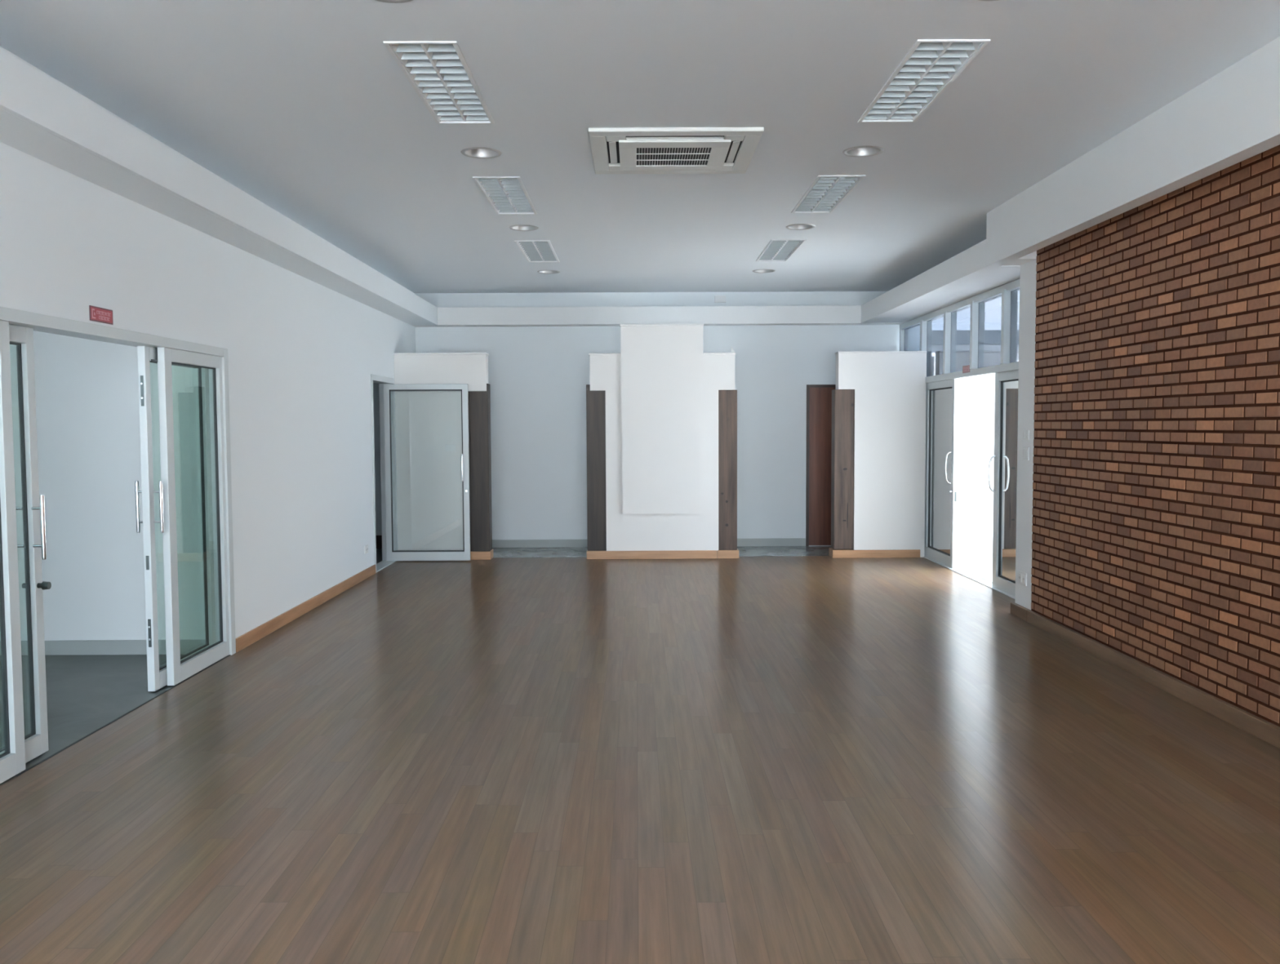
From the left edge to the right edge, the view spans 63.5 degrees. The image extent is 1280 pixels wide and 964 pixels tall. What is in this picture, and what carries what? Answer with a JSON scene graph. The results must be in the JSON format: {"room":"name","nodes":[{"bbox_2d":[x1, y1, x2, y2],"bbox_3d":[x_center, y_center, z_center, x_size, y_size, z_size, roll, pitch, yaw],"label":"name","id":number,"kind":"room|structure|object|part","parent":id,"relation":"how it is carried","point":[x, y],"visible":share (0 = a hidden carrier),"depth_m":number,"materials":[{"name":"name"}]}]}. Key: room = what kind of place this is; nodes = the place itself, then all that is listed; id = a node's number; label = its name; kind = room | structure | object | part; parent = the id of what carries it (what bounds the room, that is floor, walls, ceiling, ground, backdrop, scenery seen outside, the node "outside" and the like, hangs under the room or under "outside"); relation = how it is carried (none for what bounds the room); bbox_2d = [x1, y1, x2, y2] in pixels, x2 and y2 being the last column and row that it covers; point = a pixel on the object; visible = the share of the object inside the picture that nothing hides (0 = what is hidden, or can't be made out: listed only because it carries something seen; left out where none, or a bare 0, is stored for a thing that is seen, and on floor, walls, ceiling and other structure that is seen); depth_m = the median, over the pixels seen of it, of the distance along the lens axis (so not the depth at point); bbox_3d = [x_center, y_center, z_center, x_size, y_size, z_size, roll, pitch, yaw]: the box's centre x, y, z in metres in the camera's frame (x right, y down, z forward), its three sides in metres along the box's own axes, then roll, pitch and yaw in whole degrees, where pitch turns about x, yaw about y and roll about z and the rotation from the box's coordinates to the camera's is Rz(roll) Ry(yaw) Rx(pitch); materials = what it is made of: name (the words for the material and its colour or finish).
{"room":"community hall","nodes":[
{"label":"community hall","id":0,"kind":"room"},
{"bbox_2d":[0,330,205,640],"bbox_3d":[-4.740,-0.563,6.835,3.780,3.420,0.150,0,3,0],"label":"wall","id":1,"kind":"structure","parent":0,"point":[86,391],"depth_m":6.80,"materials":[{"name":"white paint"}]},
{"bbox_2d":[0,639,205,655],"bbox_3d":[-4.731,1.102,6.844,3.780,0.095,0.015,0,3,0],"label":"baseboard","id":2,"kind":"structure","parent":1,"relation":"attached to","point":[56,646],"depth_m":6.84,"materials":[{"name":"grey"}]},
{"bbox_2d":[0,46,415,638],"bbox_3d":[-2.769,-0.438,4.396,0.140,3.420,16.850,0,3,0],"label":"wall","id":3,"kind":"structure","parent":0,"point":[303,353],"depth_m":7.26,"materials":[{"name":"white paint"}]},
{"bbox_2d":[88,305,113,324],"bbox_3d":[-2.702,-0.837,5.189,0.004,0.074,0.222,0,3,0],"label":"wall sign","id":4,"kind":"object","parent":3,"relation":"attached to","point":[98,314],"visible":1,"depth_m":5.18,"materials":[{"name":"red plastic"}]},
{"bbox_2d":[0,306,235,783],"bbox_3d":[-2.768,0.222,5.208,0.162,2.012,3.240,0,3,0],"label":"door","id":5,"kind":"structure","parent":3,"relation":"in","point":[17,327],"depth_m":5.79,"materials":[{"name":"white metal"}]},
{"bbox_3d":[-2.717,0.309,4.072,0.042,1.950,0.820,0,3,0],"label":"fixed panel","id":6,"kind":"part","parent":5,"relation":"part of","materials":[{"name":"white metal"}]},
{"bbox_3d":[-2.820,0.205,4.682,0.056,0.295,0.021,0,3,0],"label":"handle","id":7,"kind":"part","parent":5,"relation":"part of","materials":[{"name":"silver metal"}]},
{"bbox_3d":[-2.757,0.473,4.722,0.118,0.040,0.040,0,3,0],"label":"lock knob","id":8,"kind":"part","parent":5,"relation":"part of","materials":[{"name":"grey metal"}]},
{"bbox_3d":[-2.721,0.204,4.682,0.056,0.295,0.021,0,3,0],"label":"handle","id":9,"kind":"part","parent":5,"relation":"part of","materials":[{"name":"silver metal"}]},
{"bbox_3d":[-2.824,0.141,5.850,0.056,0.295,0.021,0,3,0],"label":"handle","id":10,"kind":"part","parent":5,"relation":"part of","materials":[{"name":"silver metal"}]},
{"bbox_3d":[-2.778,-0.509,5.769,0.017,0.170,0.002,0,3,0],"label":"lock plate","id":11,"kind":"part","parent":5,"relation":"part of","materials":[{"name":"grey metal"}]},
{"bbox_3d":[-2.773,0.455,5.822,0.017,0.080,0.002,0,3,0],"label":"lock plate","id":12,"kind":"part","parent":5,"relation":"part of","materials":[{"name":"grey metal"}]},
{"bbox_3d":[-2.771,0.854,5.843,0.017,0.160,0.002,0,3,0],"label":"lock plate","id":13,"kind":"part","parent":5,"relation":"part of","materials":[{"name":"grey metal"}]},
{"bbox_3d":[-2.726,0.140,5.850,0.056,0.295,0.021,0,3,0],"label":"handle","id":14,"kind":"part","parent":5,"relation":"part of","materials":[{"name":"silver metal"}]},
{"bbox_3d":[-2.727,0.184,6.348,0.042,1.950,0.820,0,3,0],"label":"fixed panel","id":15,"kind":"part","parent":5,"relation":"part of","materials":[{"name":"clear glass"}]},
{"bbox_2d":[0,48,437,325],"bbox_3d":[-2.548,-1.532,4.167,0.313,0.212,16.510,0,3,0],"label":"ceiling beam","id":16,"kind":"structure","parent":3,"relation":"attached to","point":[42,118],"depth_m":5.31,"materials":[{"name":"white paint"}]},
{"bbox_2d":[235,564,375,652],"bbox_3d":[-2.701,0.990,8.730,0.016,0.092,3.684,0,3,0],"label":"baseboard","id":17,"kind":"structure","parent":3,"relation":"attached to","point":[245,640],"depth_m":8.14,"materials":[{"name":"brown wood"}]},
{"bbox_2d":[364,544,368,554],"bbox_3d":[-2.710,0.667,10.241,0.013,0.080,0.120,0,3,0],"label":"power outlet","id":18,"kind":"object","parent":3,"relation":"attached to","point":[366,547],"visible":1,"depth_m":10.21,"materials":[{"name":"white plastic"}]},
{"bbox_2d":[370,373,470,573],"bbox_3d":[-2.376,-0.107,11.001,0.981,2.030,0.960,0,3,0],"label":"door","id":19,"kind":"structure","parent":3,"relation":"in","point":[390,555],"depth_m":11.40,"materials":[{"name":"white metal"}]},
{"bbox_3d":[-2.790,-0.105,10.999,0.153,2.030,0.960,0,3,0],"label":"frame","id":20,"kind":"part","parent":19,"relation":"part of","materials":[{"name":"white metal"}]},
{"bbox_3d":[-1.951,-0.159,11.355,0.022,0.300,0.061,0,3,0],"label":"handle","id":21,"kind":"part","parent":19,"relation":"part of","materials":[{"name":"silver metal"}]},
{"bbox_2d":[373,382,382,535],"bbox_3d":[-4.127,-0.732,9.858,2.530,3.420,5.900,0,3,0],"label":"wall","id":22,"kind":"structure","parent":0,"point":[375,386],"depth_m":12.69,"materials":[{"name":"white paint"}]},
{"bbox_2d":[375,535,382,548],"bbox_3d":[-4.056,0.742,12.735,2.380,0.160,0.016,0,3,0],"label":"baseboard","id":23,"kind":"structure","parent":22,"relation":"attached to","point":[379,538],"depth_m":12.73,"materials":[{"name":"brown"}]},
{"bbox_2d":[0,546,1279,963],"bbox_3d":[-1.655,1.342,4.423,9.910,0.150,16.700,0,3,0],"label":"floor","id":24,"kind":"structure","parent":0,"point":[748,759],"depth_m":4.28,"materials":[{"name":"laminate"}]},
{"bbox_2d":[1014,258,1036,609],"bbox_3d":[3.144,-0.660,7.901,0.384,3.420,0.335,0,3,0],"label":"wall pier","id":25,"kind":"object","parent":24,"relation":"on","point":[1028,281],"visible":0.07,"depth_m":7.91,"materials":[{"name":"white paint"}]},
{"bbox_2d":[1001,250,1036,266],"bbox_3d":[2.861,-2.017,7.828,0.168,0.700,0.330,0,3,0],"label":"soffit","id":26,"kind":"structure","parent":25,"relation":"attached to","point":[1032,256],"depth_m":7.74,"materials":[{"name":"white paint"}]},
{"bbox_2d":[1017,570,1026,586],"bbox_3d":[2.952,0.744,7.985,0.013,0.100,0.160,0,3,0],"label":"power outlet","id":27,"kind":"object","parent":25,"relation":"attached to","point":[1022,576],"visible":1,"depth_m":7.96,"materials":[{"name":"white plastic"}]},
{"bbox_2d":[1017,573,1021,582],"bbox_3d":[2.948,0.741,8.025,0.004,0.060,0.051,0,3,0],"label":"socket","id":28,"kind":"object","parent":27,"relation":"attached to","point":[1019,574],"depth_m":8.03,"materials":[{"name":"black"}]},
{"bbox_2d":[1022,574,1025,583],"bbox_3d":[2.948,0.746,7.945,0.004,0.060,0.051,0,3,0],"label":"socket","id":29,"kind":"object","parent":27,"relation":"attached to","point":[1023,575],"depth_m":7.94,"materials":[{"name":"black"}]},
{"bbox_2d":[1022,447,1029,460],"bbox_3d":[2.948,-0.216,7.902,0.012,0.100,0.115,0,3,0],"label":"light switch","id":30,"kind":"object","parent":25,"relation":"attached to","point":[1025,450],"visible":1,"depth_m":7.88,"materials":[{"name":"white plastic"}]},
{"bbox_2d":[1022,430,1029,439],"bbox_3d":[2.947,-0.358,7.895,0.012,0.075,0.115,0,3,0],"label":"light switch","id":31,"kind":"object","parent":25,"relation":"attached to","point":[1025,433],"visible":1,"depth_m":7.88,"materials":[{"name":"white plastic"}]},
{"bbox_2d":[0,0,1279,293],"bbox_3d":[0.259,-1.853,4.256,5.930,0.001,16.700,0,3,0],"label":"ceiling","id":32,"kind":"structure","parent":0,"point":[303,107],"depth_m":5.25,"materials":[{"name":"paint"}]},
{"bbox_2d":[375,0,413,3],"bbox_3d":[-0.929,-1.875,3.819,0.242,0.115,0.242,0,3,0],"label":"recessed light","id":33,"kind":"object","parent":32,"relation":"in","point":[383,1],"visible":1,"depth_m":3.92,"materials":[{"name":"grey metal"}]},
{"bbox_2d":[383,40,494,124],"bbox_3d":[-0.927,-1.927,4.928,0.308,0.101,1.176,0,3,0],"label":"ceiling light","id":34,"kind":"object","parent":32,"relation":"attached to","point":[438,73],"visible":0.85,"depth_m":4.84,"materials":[{"name":"white metal"}]},
{"bbox_2d":[460,146,502,158],"bbox_3d":[-0.939,-2.002,6.116,0.242,0.115,0.242,0,3,0],"label":"recessed light","id":35,"kind":"object","parent":32,"relation":"in","point":[476,152],"visible":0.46,"depth_m":6.19,"materials":[{"name":"grey metal"}]},
{"bbox_2d":[472,176,537,214],"bbox_3d":[-0.937,-2.057,7.294,0.308,0.101,1.176,0,3,0],"label":"ceiling light","id":36,"kind":"object","parent":32,"relation":"attached to","point":[507,195],"visible":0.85,"depth_m":7.29,"materials":[{"name":"white metal"}]},
{"bbox_2d":[509,225,538,231],"bbox_3d":[-0.949,-2.129,8.442,0.242,0.115,0.242,0,3,0],"label":"recessed light","id":37,"kind":"object","parent":32,"relation":"in","point":[518,228],"visible":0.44,"depth_m":8.52,"materials":[{"name":"grey metal"}]},
{"bbox_2d":[514,240,559,262],"bbox_3d":[-0.947,-2.184,9.611,0.308,0.101,1.176,0,3,0],"label":"ceiling light","id":38,"kind":"object","parent":32,"relation":"attached to","point":[535,251],"visible":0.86,"depth_m":9.61,"materials":[{"name":"white"}]},
{"bbox_2d":[537,270,559,274],"bbox_3d":[-0.959,-2.263,10.868,0.242,0.115,0.242,0,3,0],"label":"recessed light","id":39,"kind":"object","parent":32,"relation":"in","point":[547,272],"visible":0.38,"depth_m":10.94,"materials":[{"name":"grey metal"}]},
{"bbox_2d":[587,127,764,173],"bbox_3d":[0.194,-1.933,6.089,0.956,0.037,0.956,0,3,0],"label":"air conditioner","id":40,"kind":"object","parent":32,"relation":"attached to","point":[615,150],"visible":1,"depth_m":5.96,"materials":[{"name":"white plastic"}]},
{"bbox_2d":[636,147,710,166],"bbox_3d":[0.194,-1.919,6.105,0.430,0.004,0.420,0,3,0],"label":"grille","id":41,"kind":"object","parent":40,"relation":"attached to","point":[646,157],"depth_m":6.12,"materials":[{"name":"white plastic"}]},
{"bbox_3d":[0.194,-1.950,6.088,0.830,0.003,0.830,0,3,0],"label":"casing","id":42,"kind":"part","parent":40,"relation":"part of","materials":[{"name":"black"}]},
{"bbox_3d":[0.195,-1.922,6.090,0.630,0.014,0.630,0,3,0],"label":"intake panel","id":43,"kind":"part","parent":40,"relation":"part of","materials":[{"name":"white plastic"}]},
{"bbox_2d":[752,269,775,272],"bbox_3d":[1.303,-2.274,10.877,0.242,0.115,0.242,0,3,0],"label":"recessed light","id":44,"kind":"object","parent":32,"relation":"in","point":[757,270],"visible":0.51,"depth_m":10.95,"materials":[{"name":"grey metal"}]},
{"bbox_2d":[755,239,806,261],"bbox_3d":[1.300,-2.196,9.620,0.308,0.101,1.176,0,3,0],"label":"ceiling light","id":45,"kind":"object","parent":32,"relation":"attached to","point":[777,250],"visible":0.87,"depth_m":9.62,"materials":[{"name":"white"}]},
{"bbox_2d":[786,223,815,230],"bbox_3d":[1.313,-2.141,8.451,0.242,0.115,0.242,0,3,0],"label":"recessed light","id":46,"kind":"object","parent":32,"relation":"in","point":[798,226],"visible":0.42,"depth_m":8.53,"materials":[{"name":"grey metal"}]},
{"bbox_2d":[791,175,865,213],"bbox_3d":[1.310,-2.069,7.303,0.308,0.101,1.176,0,3,0],"label":"ceiling light","id":47,"kind":"object","parent":32,"relation":"attached to","point":[825,193],"visible":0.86,"depth_m":7.30,"materials":[{"name":"white metal"}]},
{"bbox_2d":[842,146,884,157],"bbox_3d":[1.323,-2.013,6.124,0.242,0.115,0.242,0,3,0],"label":"recessed light","id":48,"kind":"object","parent":32,"relation":"in","point":[859,151],"visible":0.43,"depth_m":6.20,"materials":[{"name":"grey metal"}]},
{"bbox_2d":[857,39,990,122],"bbox_3d":[1.320,-1.939,4.937,0.308,0.101,1.176,0,3,0],"label":"ceiling light","id":49,"kind":"object","parent":32,"relation":"attached to","point":[926,72],"visible":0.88,"depth_m":4.84,"materials":[{"name":"white metal"}]},
{"bbox_2d":[414,291,899,546],"bbox_3d":[0.381,-0.913,12.746,6.230,3.420,0.150,0,3,0],"label":"wall","id":50,"kind":"structure","parent":0,"point":[539,376],"depth_m":12.66,"materials":[{"name":"white paint"}]},
{"bbox_2d":[492,537,805,547],"bbox_3d":[-0.341,0.754,12.752,4.770,0.098,0.014,0,3,0],"label":"baseboard","id":51,"kind":"structure","parent":50,"relation":"attached to","point":[767,541],"depth_m":12.74,"materials":[{"name":"grey"}]},
{"bbox_2d":[413,305,904,327],"bbox_3d":[0.226,-2.004,12.500,5.930,0.212,0.220,0,3,0],"label":"ceiling beam","id":52,"kind":"structure","parent":50,"relation":"attached to","point":[822,314],"depth_m":12.39,"materials":[{"name":"white paint"}]},
{"bbox_2d":[805,384,835,546],"bbox_3d":[2.477,-0.203,12.713,0.866,1.985,0.012,0,3,0],"label":"door","id":53,"kind":"structure","parent":50,"relation":"in","point":[819,397],"depth_m":12.71,"materials":[{"name":"brown wood"}]},
{"bbox_2d":[393,324,926,559],"bbox_3d":[0.232,-0.447,11.637,5.920,2.614,0.265,0,3,0],"label":"wall","id":54,"kind":"structure","parent":0,"point":[661,411],"depth_m":11.56,"materials":[{"name":"white paint"}]},
{"bbox_2d":[444,444,456,451],"bbox_3d":[-2.117,-0.379,11.552,0.120,0.078,0.012,0,3,0],"label":"light switch","id":55,"kind":"object","parent":54,"relation":"attached to","point":[447,447],"visible":1,"depth_m":11.55,"materials":[{"name":"white plastic"}]},
{"bbox_3d":[-1.812,-0.164,11.666,0.239,1.880,0.190,0,3,0],"label":"timber post","id":56,"kind":"part","parent":54,"relation":"part of","materials":[{"name":"brown wood"}]},
{"bbox_3d":[-2.199,0.823,11.713,1.045,0.092,0.231,0,3,0],"label":"baseboard","id":57,"kind":"part","parent":54,"relation":"part of","materials":[{"name":"brown wood"}]},
{"bbox_3d":[-0.489,-0.162,11.672,0.214,1.863,0.190,0,3,0],"label":"timber post","id":58,"kind":"part","parent":54,"relation":"part of","materials":[{"name":"brown wood"}]},
{"bbox_3d":[0.133,0.811,11.719,1.465,0.092,0.237,0,3,0],"label":"baseboard","id":59,"kind":"part","parent":54,"relation":"part of","materials":[{"name":"brown wood"}]},
{"bbox_3d":[0.248,-0.688,11.605,0.913,2.094,0.192,0,3,0],"label":"raised panel","id":60,"kind":"part","parent":54,"relation":"part of","materials":[{"name":"white paint"}]},
{"bbox_3d":[0.984,-0.136,11.679,0.210,1.796,0.190,0,3,0],"label":"timber post","id":61,"kind":"part","parent":54,"relation":"part of","materials":[{"name":"brown wood"}]},
{"bbox_3d":[0.990,0.807,11.725,0.243,0.092,0.233,0,3,0],"label":"baseboard","id":62,"kind":"part","parent":54,"relation":"part of","materials":[{"name":"brown wood"}]},
{"bbox_3d":[2.290,-0.143,11.684,0.220,1.796,0.190,0,3,0],"label":"timber post","id":63,"kind":"part","parent":54,"relation":"part of","materials":[{"name":"brown wood"}]},
{"bbox_3d":[2.656,0.801,11.729,0.984,0.088,0.237,0,3,0],"label":"baseboard","id":64,"kind":"part","parent":54,"relation":"part of","materials":[{"name":"brown wood"}]},
{"bbox_2d":[1031,144,1279,727],"bbox_3d":[3.074,-0.328,1.870,0.206,3.420,11.745,0,3,0],"label":"wall","id":65,"kind":"structure","parent":0,"point":[1156,512],"depth_m":5.77,"materials":[{"name":"brick"}]},
{"bbox_2d":[1010,602,1279,748],"bbox_3d":[2.962,1.250,3.531,0.034,0.088,9.290,0,3,0],"label":"baseboard","id":66,"kind":"structure","parent":65,"relation":"attached to","point":[1268,732],"depth_m":5.81,"materials":[{"name":"brown wood"}]},
{"bbox_3d":[3.259,-2.144,10.302,0.120,0.720,4.620,0,3,0],"label":"wall","id":67,"kind":"structure","parent":0,"visible":0},
{"bbox_2d":[861,239,1020,323],"bbox_3d":[2.961,-1.891,10.204,0.600,0.212,4.460,0,3,0],"label":"ceiling beam","id":68,"kind":"structure","parent":67,"relation":"attached to","point":[966,275],"depth_m":9.54,"materials":[{"name":"white paint"}]},
{"bbox_2d":[899,279,1019,555],"bbox_3d":[3.222,-0.440,10.380,0.120,2.708,4.590,0,3,0],"label":"window","id":69,"kind":"structure","parent":67,"relation":"in","point":[980,331],"depth_m":9.89,"materials":[{"name":"clear glass"}]},
{"bbox_3d":[3.209,-1.669,12.090,0.006,0.315,0.900,0,3,0],"label":"pane","id":70,"kind":"part","parent":69,"relation":"part of","materials":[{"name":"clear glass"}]},
{"bbox_3d":[3.214,-1.463,11.166,0.006,0.625,0.818,0,3,0],"label":"pane","id":71,"kind":"part","parent":69,"relation":"part of","materials":[{"name":"clear glass"}]},
{"bbox_3d":[3.218,-1.415,10.297,0.006,0.625,0.798,0,3,0],"label":"pane","id":72,"kind":"part","parent":69,"relation":"part of","materials":[{"name":"clear glass"}]},
{"bbox_2d":[962,364,969,373],"bbox_3d":[3.183,-1.101,10.088,0.004,0.070,0.215,0,3,0],"label":"wall sign","id":73,"kind":"object","parent":69,"relation":"attached to","point":[966,369],"visible":1,"depth_m":10.09,"materials":[{"name":"red"}]},
{"bbox_2d":[923,369,1018,599],"bbox_3d":[3.248,-0.035,9.897,0.188,1.957,3.580,0,3,0],"label":"door","id":74,"kind":"structure","parent":69,"relation":"attached to","point":[942,409],"depth_m":10.61,"materials":[{"name":"white metal"}]},
{"bbox_3d":[3.249,-0.126,11.143,0.006,1.764,0.890,0,3,0],"label":"pane","id":75,"kind":"part","parent":74,"relation":"part of","materials":[{"name":"clear glass"}]},
{"bbox_3d":[3.186,-0.147,10.686,0.071,0.338,0.019,0,3,0],"label":"handle","id":76,"kind":"part","parent":74,"relation":"part of","materials":[{"name":"silver metal"}]},
{"bbox_3d":[3.245,0.151,10.637,0.020,0.100,0.002,0,3,0],"label":"lock plate","id":77,"kind":"part","parent":74,"relation":"part of","materials":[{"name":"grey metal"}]},
{"bbox_3d":[3.303,-0.148,10.687,0.071,0.338,0.019,0,3,0],"label":"handle","id":78,"kind":"part","parent":74,"relation":"part of","materials":[{"name":"silver metal"}]},
{"bbox_3d":[3.192,-0.075,9.368,0.071,0.338,0.019,0,3,0],"label":"handle","id":79,"kind":"part","parent":74,"relation":"part of","materials":[{"name":"silver metal"}]},
{"bbox_3d":[3.258,-0.002,8.889,0.006,1.764,0.885,0,3,0],"label":"pane","id":80,"kind":"part","parent":74,"relation":"part of","materials":[{"name":"clear glass"}]},
{"bbox_3d":[3.221,-1.369,9.446,0.006,0.625,0.783,0,3,0],"label":"pane","id":81,"kind":"part","parent":69,"relation":"part of","materials":[{"name":"clear glass"}]},
{"bbox_3d":[3.225,-1.323,8.605,0.006,0.625,0.778,0,3,0],"label":"pane","id":82,"kind":"part","parent":69,"relation":"part of","materials":[{"name":"clear glass"}]},
{"bbox_3d":[-1.321,-2.123,2.582,11.000,0.130,20.600,0,3,0],"label":"roof","id":83,"kind":"structure","parent":0,"visible":0},
{"bbox_2d":[986,36,1279,266],"bbox_3d":[2.748,-1.687,1.947,0.108,0.712,12.050,0,3,0],"label":"beam","id":84,"kind":"structure","parent":83,"relation":"attached to","point":[1232,117],"depth_m":5.40,"materials":[{"name":"white paint"}]},
{"label":"outside","id":85,"kind":"structure","parent":0,"visible":0},
{"bbox_2d":[956,557,992,582],"bbox_3d":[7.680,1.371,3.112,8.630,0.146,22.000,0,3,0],"label":"terrace","id":86,"kind":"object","parent":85,"point":[980,567],"depth_m":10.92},
{"bbox_2d":[956,373,995,557],"bbox_3d":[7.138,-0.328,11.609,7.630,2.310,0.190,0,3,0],"label":"wall","id":87,"kind":"structure","parent":86,"relation":"on","point":[977,393],"depth_m":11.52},
{"bbox_3d":[7.144,0.800,11.585,7.630,0.062,0.012,0,3,0],"label":"baseboard","id":88,"kind":"part","parent":87,"relation":"part of","materials":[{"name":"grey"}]}
]}

